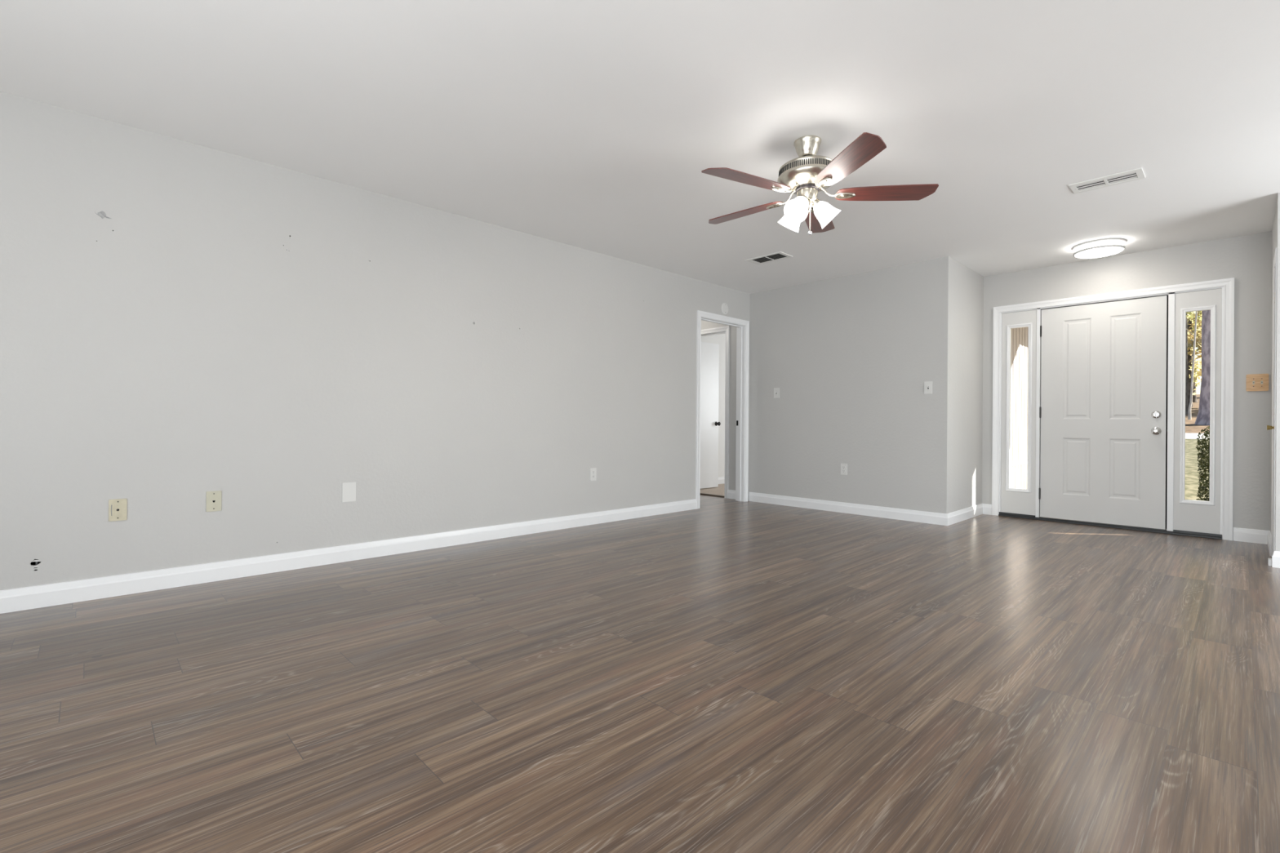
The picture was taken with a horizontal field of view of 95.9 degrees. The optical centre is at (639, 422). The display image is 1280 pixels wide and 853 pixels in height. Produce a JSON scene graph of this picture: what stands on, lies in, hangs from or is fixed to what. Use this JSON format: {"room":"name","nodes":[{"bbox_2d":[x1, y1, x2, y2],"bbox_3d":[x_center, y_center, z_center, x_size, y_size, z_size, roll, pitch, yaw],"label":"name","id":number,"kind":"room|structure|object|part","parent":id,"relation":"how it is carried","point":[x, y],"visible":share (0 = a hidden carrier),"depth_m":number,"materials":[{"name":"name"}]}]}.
{"room":"empty living room","nodes":[
{"label":"empty living room","id":0,"kind":"room"},
{"bbox_2d":[0,91,750,590],"bbox_3d":[-1.654,-0.318,3.992,8.126,2.440,0.016,0,0,-44],"label":"wall","id":1,"kind":"structure","parent":0,"point":[273,339],"depth_m":3.50,"materials":[{"name":"paint"}]},
{"bbox_2d":[95,210,111,218],"bbox_3d":[-2.734,-1.058,2.940,0.064,0.039,0.002,0,0,-44],"label":"wall patch","id":2,"kind":"object","parent":1,"relation":"attached to","point":[102,214],"depth_m":2.94,"materials":[{"name":"paint"}]},
{"bbox_2d":[108,498,127,521],"bbox_3d":[-2.696,0.452,2.979,0.070,0.112,0.013,0,0,-44],"label":"cable plate","id":3,"kind":"object","parent":1,"relation":"attached to","point":[117,508],"visible":1,"depth_m":2.98,"materials":[{"name":"beige plastic"}]},
{"bbox_3d":[-2.696,0.453,2.980,0.026,0.062,0.001,0,0,-44],"label":"panel","id":4,"kind":"part","parent":3,"relation":"part of","materials":[{"name":"beige plastic"}]},
{"bbox_2d":[205,490,221,511],"bbox_3d":[-2.407,0.445,3.259,0.070,0.114,0.007,0,0,-44],"label":"plate","id":5,"kind":"object","parent":1,"relation":"attached to","point":[213,499],"visible":1,"depth_m":3.26,"materials":[{"name":"beige plastic"}]},
{"bbox_2d":[0,498,696,613],"bbox_3d":[-1.959,0.847,3.686,7.075,0.106,0.014,0,0,-44],"label":"baseboard","id":6,"kind":"structure","parent":1,"relation":"attached to","point":[18,599],"depth_m":3.49,"materials":[{"name":"white paint"}]},
{"bbox_2d":[342,482,355,502],"bbox_3d":[-1.893,0.453,3.754,0.083,0.125,0.005,0,0,-44],"label":"blank plate","id":7,"kind":"object","parent":1,"relation":"attached to","point":[348,489],"visible":1,"depth_m":3.75,"materials":[{"name":"white plastic"}]},
{"bbox_2d":[590,467,596,480],"bbox_3d":[-0.417,0.464,5.164,0.070,0.114,0.008,0,0,-44],"label":"wall outlet","id":8,"kind":"object","parent":1,"relation":"attached to","point":[593,470],"visible":1,"depth_m":5.16,"materials":[{"name":"white plastic"}]},
{"bbox_2d":[695,310,749,509],"bbox_3d":[0.896,-0.135,6.489,0.919,2.111,0.134,0,0,-44],"label":"door frame","id":9,"kind":"structure","parent":1,"relation":"attached to","point":[700,313],"depth_m":6.73,"materials":[{"name":"white paint"}]},
{"bbox_2d":[721,302,728,314],"bbox_3d":[0.953,-1.276,6.462,0.128,0.128,0.009,0,0,-44],"label":"round cover plate","id":10,"kind":"object","parent":1,"relation":"attached to","point":[724,306],"visible":1,"depth_m":6.46,"materials":[{"name":"white plastic"}]},
{"bbox_2d":[0,483,1279,852],"bbox_3d":[1.345,0.950,3.577,11.900,0.066,7.900,0,0,-44],"label":"floor","id":11,"kind":"structure","parent":0,"point":[723,675],"depth_m":1.91,"materials":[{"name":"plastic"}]},
{"bbox_2d":[700,493,724,497],"bbox_3d":[0.816,0.913,7.354,0.045,0.014,0.710,0,0,-44],"label":"threshold strip","id":12,"kind":"object","parent":11,"relation":"on","point":[700,493],"visible":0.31,"depth_m":7.23,"materials":[{"name":"brown"}]},
{"bbox_2d":[0,0,1279,293],"bbox_3d":[1.363,-1.577,3.577,12.100,0.120,8.100,0,0,-44],"label":"ceiling","id":13,"kind":"structure","parent":0,"point":[590,125],"depth_m":2.77,"materials":[{"name":"paint"}]},
{"bbox_2d":[745,251,792,264],"bbox_3d":[1.187,-1.513,5.322,0.204,0.008,0.380,0,0,-44],"label":"ceiling vent","id":14,"kind":"object","parent":13,"relation":"in","point":[777,255],"visible":1,"depth_m":5.31,"materials":[{"name":"white metal"}]},
{"bbox_2d":[701,132,938,235],"bbox_3d":[0.867,-1.258,3.152,1.258,0.522,1.202,0,0,-44],"label":"ceiling fan","id":15,"kind":"object","parent":13,"relation":"hanging from","point":[809,174],"visible":1,"depth_m":3.03,"materials":[{"name":"brown wood"}]},
{"bbox_3d":[0.552,-1.230,2.921,0.505,0.006,0.144,0,10,-29],"label":"fan blade","id":16,"kind":"part","parent":15,"relation":"part of","materials":[{"name":"brown wood"}]},
{"bbox_3d":[0.610,-1.230,3.389,0.505,0.006,0.144,0,10,43],"label":"fan blade","id":17,"kind":"part","parent":15,"relation":"part of","materials":[{"name":"brown wood"}]},
{"bbox_3d":[0.837,-1.121,3.196,0.128,0.145,0.139,0,0,-44],"label":"lamp shade","id":18,"kind":"part","parent":15,"relation":"part of","materials":[{"name":"white glass"}]},
{"bbox_3d":[0.834,-1.126,3.030,0.144,0.142,0.127,0,0,-44],"label":"lamp shade","id":19,"kind":"part","parent":15,"relation":"part of","materials":[{"name":"white glass"}]},
{"bbox_3d":[0.848,-1.149,3.050,0.062,0.060,0.048,0,0,-44],"label":"bulb","id":20,"kind":"part","parent":15,"relation":"part of","materials":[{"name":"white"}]},
{"bbox_3d":[0.904,-1.105,3.078,0.004,0.179,0.022,0,0,-5],"label":"pull chain","id":21,"kind":"part","parent":15,"relation":"part of","materials":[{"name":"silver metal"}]},
{"bbox_3d":[1.072,-1.226,3.479,0.144,0.006,0.505,-11,-5,25],"label":"fan blade","id":22,"kind":"part","parent":15,"relation":"part of","materials":[{"name":"brown wood"}]},
{"bbox_3d":[1.019,-1.123,3.118,0.136,0.143,0.134,0,0,-44],"label":"lamp shade","id":23,"kind":"part","parent":15,"relation":"part of","materials":[{"name":"white glass"}]},
{"bbox_3d":[0.979,-1.227,2.723,0.144,0.006,0.505,11,-2,-11],"label":"fan blade","id":24,"kind":"part","parent":15,"relation":"part of","materials":[{"name":"brown wood"}]},
{"bbox_3d":[1.300,-1.219,3.067,0.505,0.006,0.144,1,-10,7],"label":"fan blade","id":25,"kind":"part","parent":15,"relation":"part of","materials":[{"name":"brown wood"}]},
{"bbox_2d":[1072,238,1126,258],"bbox_3d":[3.867,-1.459,4.865,0.356,0.078,0.356,0,0,-44],"label":"ceiling light","id":26,"kind":"object","parent":13,"relation":"attached to","point":[1108,246],"visible":1,"depth_m":4.78,"materials":[{"name":"white glass"}]},
{"bbox_2d":[1075,240,1123,255],"bbox_3d":[3.867,-1.457,4.865,0.322,0.051,0.322,0,0,-44],"label":"diffuser","id":27,"kind":"object","parent":26,"relation":"attached to","point":[1092,247],"depth_m":4.78,"materials":[{"name":"white"}]},
{"bbox_2d":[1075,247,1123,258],"bbox_3d":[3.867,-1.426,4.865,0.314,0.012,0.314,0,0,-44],"label":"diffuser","id":28,"kind":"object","parent":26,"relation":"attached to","point":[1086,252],"depth_m":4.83,"materials":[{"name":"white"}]},
{"bbox_2d":[1068,167,1145,194],"bbox_3d":[2.905,-1.501,3.594,0.192,0.008,0.352,0,0,-44],"label":"ceiling vent","id":29,"kind":"object","parent":13,"relation":"in","point":[1138,173],"visible":1,"depth_m":3.58,"materials":[{"name":"white metal"}]},
{"bbox_2d":[701,333,725,477],"bbox_3d":[1.657,-0.294,9.113,3.509,2.440,0.100,0,0,-44],"label":"wall","id":30,"kind":"structure","parent":0,"point":[720,339],"depth_m":8.62,"materials":[{"name":"white paint"}]},
{"bbox_2d":[718,476,724,484],"bbox_3d":[1.688,0.873,9.071,3.509,0.106,0.014,0,0,-44],"label":"baseboard","id":31,"kind":"structure","parent":30,"relation":"attached to","point":[721,480],"depth_m":8.62,"materials":[{"name":"white paint"}]},
{"bbox_2d":[701,256,952,513],"bbox_3d":[1.532,-0.295,6.622,0.115,2.440,3.747,0,0,-44],"label":"wall","id":32,"kind":"structure","parent":0,"point":[850,358],"depth_m":5.87,"materials":[{"name":"paint"}]},
{"bbox_2d":[700,341,720,488],"bbox_3d":[0.865,-0.100,7.863,0.700,2.004,0.103,0,0,-44],"label":"door","id":33,"kind":"structure","parent":32,"relation":"in","point":[709,382],"depth_m":7.98,"materials":[{"name":"white paint"}]},
{"bbox_2d":[701,325,729,498],"bbox_3d":[0.817,-0.127,7.355,0.134,2.094,0.869,0,0,-44],"label":"door frame","id":34,"kind":"structure","parent":32,"relation":"attached to","point":[726,329],"depth_m":7.02,"materials":[{"name":"white paint"}]},
{"bbox_2d":[773,387,779,398],"bbox_3d":[1.539,-0.335,6.520,0.016,0.114,0.070,0,0,-44],"label":"light switch","id":35,"kind":"object","parent":32,"relation":"attached to","point":[776,390],"visible":1,"depth_m":6.52,"materials":[{"name":"white plastic"}]},
{"bbox_2d":[840,463,847,475],"bbox_3d":[2.098,0.481,5.936,0.008,0.114,0.070,0,0,-44],"label":"wall outlet","id":36,"kind":"object","parent":32,"relation":"attached to","point":[843,466],"visible":1,"depth_m":5.93,"materials":[{"name":"white plastic"}]},
{"bbox_2d":[748,492,947,525],"bbox_3d":[2.032,0.875,5.997,0.014,0.106,2.170,0,0,-44],"label":"baseboard","id":37,"kind":"structure","parent":32,"relation":"attached to","point":[937,518],"depth_m":5.84,"materials":[{"name":"white paint"}]},
{"bbox_2d":[924,381,932,394],"bbox_3d":[2.667,-0.323,5.341,0.016,0.114,0.070,0,0,-44],"label":"light switch","id":38,"kind":"object","parent":32,"relation":"attached to","point":[927,384],"visible":1,"depth_m":5.34,"materials":[{"name":"white plastic"}]},
{"bbox_2d":[951,258,1028,512],"bbox_3d":[5.495,-0.142,7.881,7.355,2.690,0.115,0,0,-44],"label":"wall","id":39,"kind":"structure","parent":0,"point":[967,284],"depth_m":5.71,"materials":[{"name":"paint"}]},
{"bbox_2d":[946,503,982,525],"bbox_3d":[3.147,0.883,5.572,1.036,0.106,0.014,0,0,-44],"label":"baseboard","id":40,"kind":"structure","parent":39,"relation":"attached to","point":[966,513],"depth_m":5.53,"materials":[{"name":"white paint"}]},
{"bbox_2d":[982,231,1272,540],"bbox_3d":[4.250,-0.276,5.230,0.075,2.440,2.223,0,0,-44],"label":"wall","id":41,"kind":"structure","parent":0,"point":[1247,259],"depth_m":4.65,"materials":[{"name":"paint"}]},
{"bbox_2d":[1000,309,1036,515],"bbox_3d":[3.756,-0.094,5.720,0.041,2.009,0.296,0,0,-44],"label":"window","id":42,"kind":"structure","parent":41,"relation":"in","point":[1013,500],"depth_m":5.71,"materials":[{"name":"white paint"}]},
{"bbox_3d":[3.766,-0.143,5.729,0.015,1.657,0.212,0,0,-44],"label":"glazing frame","id":43,"kind":"part","parent":42,"relation":"part of","materials":[{"name":"white paint"}]},
{"bbox_3d":[3.749,-0.143,5.712,0.020,1.663,0.218,0,0,-44],"label":"glazing frame","id":44,"kind":"part","parent":42,"relation":"part of","materials":[{"name":"white paint"}]},
{"bbox_2d":[1039,295,1167,529],"bbox_3d":[4.181,-0.088,5.254,0.111,2.003,0.916,0,0,-44],"label":"door","id":45,"kind":"structure","parent":41,"relation":"in","point":[1103,408],"depth_m":5.23,"materials":[{"name":"white paint"}]},
{"bbox_3d":[4.071,0.411,5.385,0.008,0.538,0.212,0,0,-44],"label":"panel","id":46,"kind":"part","parent":45,"relation":"part of","materials":[{"name":"white paint"}]},
{"bbox_3d":[4.077,-0.497,5.385,0.008,0.936,0.212,0,0,-44],"label":"panel","id":47,"kind":"part","parent":45,"relation":"part of","materials":[{"name":"white paint"}]},
{"bbox_3d":[4.311,0.413,5.134,0.008,0.538,0.218,0,0,-44],"label":"panel","id":48,"kind":"part","parent":45,"relation":"part of","materials":[{"name":"white paint"}]},
{"bbox_3d":[4.317,-0.496,5.134,0.008,0.936,0.218,0,0,-44],"label":"panel","id":49,"kind":"part","parent":45,"relation":"part of","materials":[{"name":"white paint"}]},
{"bbox_3d":[4.432,0.072,4.957,0.065,0.066,0.066,0,0,-44],"label":"knob","id":50,"kind":"part","parent":45,"relation":"part of","materials":[{"name":"silver metal"}]},
{"bbox_2d":[1047,295,1168,528],"bbox_3d":[4.220,-0.091,5.287,0.011,2.010,0.913,0,0,-44],"label":"door frame","id":51,"kind":"structure","parent":41,"relation":"attached to","point":[1162,295],"depth_m":4.96,"materials":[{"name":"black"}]},
{"bbox_2d":[998,511,1222,539],"bbox_3d":[4.199,0.924,5.277,0.122,0.038,1.585,0,0,-44],"label":"door sill","id":52,"kind":"structure","parent":41,"relation":"attached to","point":[1202,535],"depth_m":5.15,"materials":[{"name":"brown metal"}]},
{"bbox_2d":[991,277,1234,540],"bbox_3d":[4.198,-0.112,5.269,0.092,2.110,1.706,0,0,-44],"label":"door frame","id":53,"kind":"structure","parent":41,"relation":"attached to","point":[1228,284],"depth_m":4.91,"materials":[{"name":"white paint"}]},
{"bbox_2d":[982,503,1279,568],"bbox_3d":[4.531,0.893,4.101,1.070,0.106,4.053,0,0,-44],"label":"baseboard","id":54,"kind":"structure","parent":41,"relation":"attached to","point":[1242,535],"depth_m":4.54,"materials":[{"name":"white paint"}]},
{"bbox_2d":[1173,288,1222,534],"bbox_3d":[4.635,-0.088,4.801,0.041,2.009,0.280,0,0,-44],"label":"window","id":55,"kind":"structure","parent":41,"relation":"in","point":[1188,515],"depth_m":4.79,"materials":[{"name":"white paint"}]},
{"bbox_3d":[4.647,-0.141,4.808,0.015,1.638,0.208,0,0,-44],"label":"glazing frame","id":56,"kind":"part","parent":55,"relation":"part of","materials":[{"name":"white paint"}]},
{"bbox_3d":[4.630,-0.141,4.792,0.020,1.644,0.214,0,0,-44],"label":"glazing frame","id":57,"kind":"part","parent":55,"relation":"part of","materials":[{"name":"white paint"}]},
{"bbox_2d":[1245,373,1268,391],"bbox_3d":[4.851,-0.314,4.534,0.021,0.135,0.122,0,0,-44],"label":"light switch","id":58,"kind":"object","parent":41,"relation":"attached to","point":[1255,382],"visible":1,"depth_m":4.53,"materials":[{"name":"brown wood"}]},
{"bbox_2d":[1270,198,1277,532],"bbox_3d":[4.589,-0.274,4.102,0.995,2.440,0.115,0,0,-44],"label":"wall","id":59,"kind":"structure","parent":0,"point":[1274,233],"depth_m":4.33,"materials":[{"name":"paint"}]},
{"bbox_2d":[1266,425,1274,430],"bbox_3d":[4.325,-0.075,3.930,0.310,2.014,0.071,0,0,-44],"label":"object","id":60,"kind":"structure","parent":59,"relation":"in","point":[1268,427],"depth_m":4.00,"materials":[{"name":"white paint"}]},
{"bbox_2d":[1271,247,1277,556],"bbox_3d":[4.325,-0.102,3.936,0.434,2.092,0.008,0,0,-44],"label":"door frame","id":61,"kind":"structure","parent":59,"relation":"attached to","point":[1275,258],"depth_m":4.04,"materials":[{"name":"white paint"}]},
{"bbox_2d":[1275,192,1279,551],"bbox_3d":[4.912,-0.272,3.002,0.060,2.440,2.150,0,0,-44],"label":"wall","id":62,"kind":"structure","parent":0,"point":[1277,392],"depth_m":3.75,"materials":[{"name":"paint"}]},
{"label":"outside","id":63,"kind":"structure","parent":0,"visible":0},
{"bbox_2d":[1185,433,1209,439],"bbox_3d":[13.550,0.356,11.584,1.600,0.207,30.000,0,0,-44],"label":"driveway","id":64,"kind":"structure","parent":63,"point":[1188,436],"depth_m":12.77,"materials":[{"name":"white concrete"}]},
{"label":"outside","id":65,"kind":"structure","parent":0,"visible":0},
{"bbox_2d":[1184,439,1209,500],"bbox_3d":[9.826,0.791,8.023,8.700,0.904,30.000,0,0,-44],"label":"lawn","id":66,"kind":"structure","parent":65,"point":[1192,486],"depth_m":9.27,"materials":[{"name":"beige plant"}]},
{"bbox_2d":[1195,426,1221,501],"bbox_3d":[6.501,0.561,5.996,0.941,1.164,1.078,0,0,-44],"label":"shrub","id":67,"kind":"object","parent":66,"relation":"on","point":[1202,461],"visible":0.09,"depth_m":6.22,"materials":[{"name":"green plant"}]},
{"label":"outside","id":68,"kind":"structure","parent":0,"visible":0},
{"bbox_2d":[1185,394,1209,433],"bbox_3d":[28.401,-0.871,27.171,41.400,2.667,60.000,0,0,-44],"label":"leaf litter","id":69,"kind":"object","parent":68,"point":[1190,428],"depth_m":16.47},
{"bbox_2d":[1185,311,1201,414],"bbox_3d":[19.375,-4.604,20.536,5.891,8.817,5.420,0,0,40],"label":"tree","id":70,"kind":"object","parent":69,"relation":"on","point":[1188,313],"visible":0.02,"depth_m":20.47,"materials":[{"name":"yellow plant"}]},
{"bbox_2d":[1186,311,1201,419],"bbox_3d":[16.875,-2.697,17.941,2.274,5.414,2.342,0,0,-44],"label":"tree","id":71,"kind":"object","parent":69,"relation":"on","point":[1197,313],"visible":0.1,"depth_m":17.77,"materials":[{"name":"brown plant"}]},
{"bbox_2d":[1187,311,1201,407],"bbox_3d":[24.201,-4.303,25.288,6.069,7.500,6.398,0,0,3],"label":"tree","id":72,"kind":"object","parent":69,"relation":"on","point":[1190,323],"visible":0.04,"depth_m":24.84,"materials":[{"name":"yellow plant"}]},
{"bbox_2d":[1191,313,1201,402],"bbox_3d":[29.926,-6.446,30.562,9.340,11.004,8.042,0,0,-29],"label":"tree","id":73,"kind":"object","parent":69,"relation":"on","point":[1194,397],"visible":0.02,"depth_m":29.86,"materials":[{"name":"green plant"}]},
{"bbox_2d":[1194,310,1222,425],"bbox_3d":[15.490,-5.995,15.421,4.938,12.309,5.216,0,0,0],"label":"tree","id":74,"kind":"object","parent":69,"relation":"on","point":[1203,415],"visible":0.02,"depth_m":15.70,"materials":[{"name":"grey plant"}]},
{"bbox_3d":[-0.139,-0.307,6.603,2.326,2.440,1.463,0,0,-44],"label":"wall","id":75,"kind":"structure","parent":0,"visible":0},
{"bbox_2d":[728,489,735,499],"bbox_3d":[-0.076,0.861,6.601,2.226,0.106,1.364,0,0,-44],"label":"baseboard","id":76,"kind":"structure","parent":75,"relation":"attached to","point":[731,494],"depth_m":6.96,"materials":[{"name":"white paint"}]}
]}

